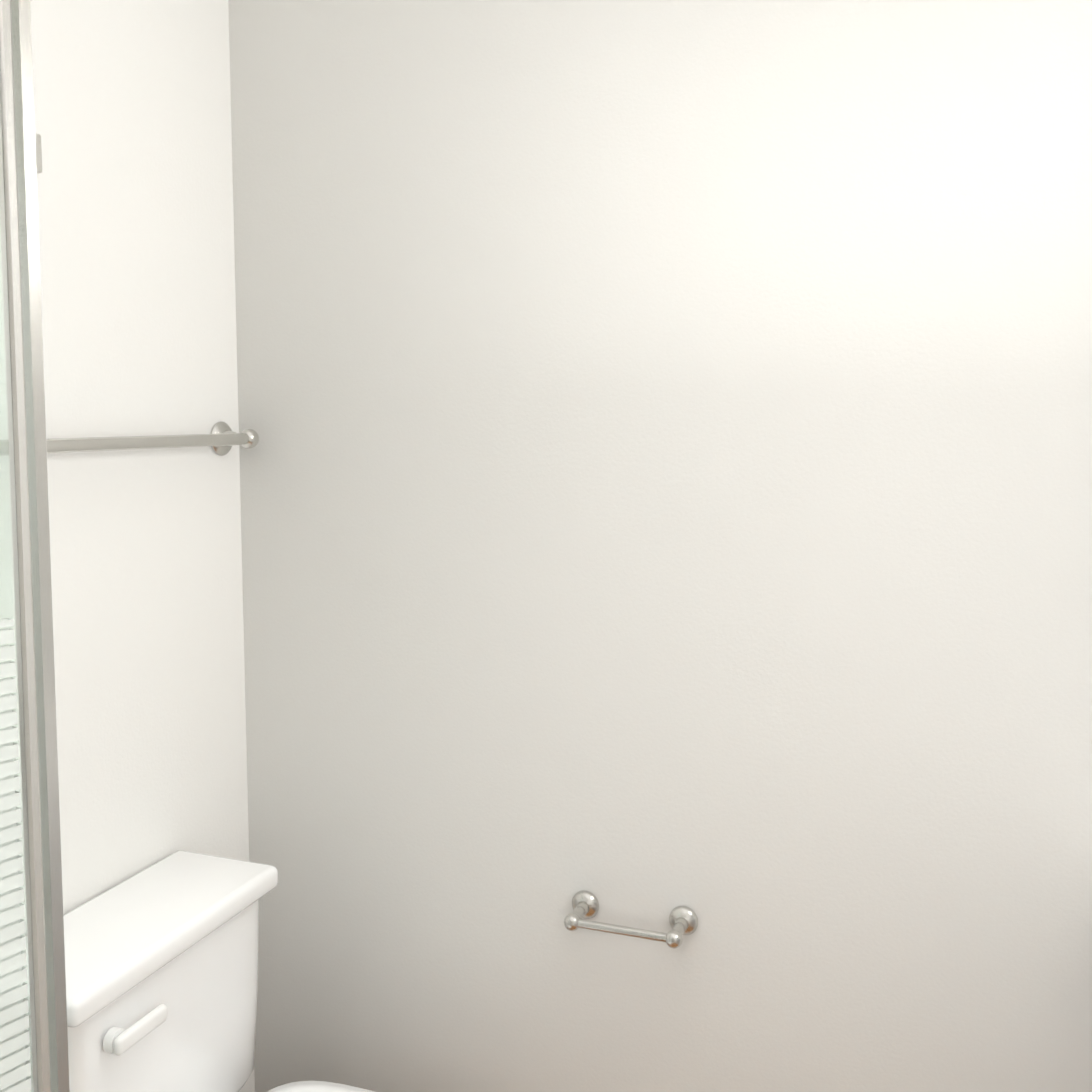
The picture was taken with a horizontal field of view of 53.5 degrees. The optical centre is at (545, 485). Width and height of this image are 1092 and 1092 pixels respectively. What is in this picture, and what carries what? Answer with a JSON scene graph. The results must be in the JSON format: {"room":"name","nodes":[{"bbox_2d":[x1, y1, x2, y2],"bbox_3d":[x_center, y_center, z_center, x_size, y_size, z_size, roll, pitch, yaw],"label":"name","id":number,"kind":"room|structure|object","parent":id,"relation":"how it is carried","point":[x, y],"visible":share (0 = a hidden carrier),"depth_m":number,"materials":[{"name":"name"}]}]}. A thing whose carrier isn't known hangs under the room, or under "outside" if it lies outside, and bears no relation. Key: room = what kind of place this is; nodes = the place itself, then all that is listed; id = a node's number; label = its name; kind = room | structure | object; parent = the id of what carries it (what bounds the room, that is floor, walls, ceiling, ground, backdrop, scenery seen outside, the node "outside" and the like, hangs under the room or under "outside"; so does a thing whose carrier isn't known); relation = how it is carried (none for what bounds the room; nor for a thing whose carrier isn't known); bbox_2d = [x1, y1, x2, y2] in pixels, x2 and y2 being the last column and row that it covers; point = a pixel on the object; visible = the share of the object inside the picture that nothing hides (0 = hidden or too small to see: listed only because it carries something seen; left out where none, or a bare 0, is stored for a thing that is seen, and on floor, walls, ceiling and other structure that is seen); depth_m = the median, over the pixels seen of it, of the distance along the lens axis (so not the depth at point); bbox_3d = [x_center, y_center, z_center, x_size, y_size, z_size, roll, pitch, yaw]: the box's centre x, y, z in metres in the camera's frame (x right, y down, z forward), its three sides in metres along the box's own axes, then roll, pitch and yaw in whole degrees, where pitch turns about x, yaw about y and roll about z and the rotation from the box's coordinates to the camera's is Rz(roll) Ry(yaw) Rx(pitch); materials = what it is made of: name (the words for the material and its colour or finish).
{"room":"bathroom","nodes":[
{"label":"bathroom","id":0,"kind":"room"},
{"bbox_2d":[0,0,254,1091],"bbox_3d":[-0.944,0.233,1.198,0.100,2.440,2.050,1,4,21],"label":"wall","id":1,"kind":"structure","parent":0,"point":[132,106],"depth_m":1.78,"materials":[{"name":"white paint"}]},
{"bbox_2d":[0,422,258,455],"bbox_3d":[-0.670,-0.064,1.658,0.080,0.062,0.712,1,4,21],"label":"towel rail","id":2,"kind":"object","parent":1,"relation":"attached to","point":[222,438],"visible":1,"depth_m":1.72,"materials":[{"name":"silver metal"}]},
{"bbox_2d":[228,0,1091,1091],"bbox_3d":[0.360,0.189,1.749,1.956,2.440,0.100,1,4,21],"label":"wall","id":3,"kind":"structure","parent":0,"point":[664,476],"depth_m":1.75,"materials":[{"name":"white paint"}]},
{"bbox_2d":[564,890,697,948],"bbox_3d":[0.133,0.715,1.771,0.218,0.048,0.084,1,4,21],"label":"paper holder","id":4,"kind":"object","parent":3,"relation":"attached to","point":[683,920],"visible":1,"depth_m":1.76,"materials":[{"name":"silver metal"}]},
{"bbox_3d":[0.026,1.518,0.920,2.156,0.100,2.050,1,4,21],"label":"floor","id":5,"kind":"structure","parent":0,"visible":0},
{"bbox_2d":[25,850,374,1091],"bbox_3d":[-0.380,1.037,1.562,0.712,0.782,0.454,1,4,21],"label":"toilet","id":6,"kind":"object","parent":5,"relation":"on","point":[161,963],"visible":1,"depth_m":1.61,"materials":[{"name":"white ceramic"}]},
{"bbox_3d":[-0.741,1.432,0.764,0.625,0.100,1.029,1,4,21],"label":"shower base","id":7,"kind":"object","parent":5,"relation":"on","visible":0},
{"bbox_2d":[0,0,69,1091],"bbox_3d":[-0.752,0.434,0.703,0.612,1.900,1.030,1,4,21],"label":"shower door frame","id":8,"kind":"structure","parent":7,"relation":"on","point":[29,153],"depth_m":0.82,"materials":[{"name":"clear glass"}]},
{"bbox_3d":[-0.652,0.490,0.148,0.024,1.860,0.058,1,4,21],"label":"rail","id":9,"kind":"object","parent":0,"visible":0},
{"bbox_2d":[0,0,50,1091],"bbox_3d":[-0.467,0.473,0.420,0.009,1.840,0.580,2,5,36],"label":"shower door","id":10,"kind":"structure","parent":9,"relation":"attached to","point":[15,1068],"depth_m":0.62,"materials":[{"name":"clear glass"}]}
]}

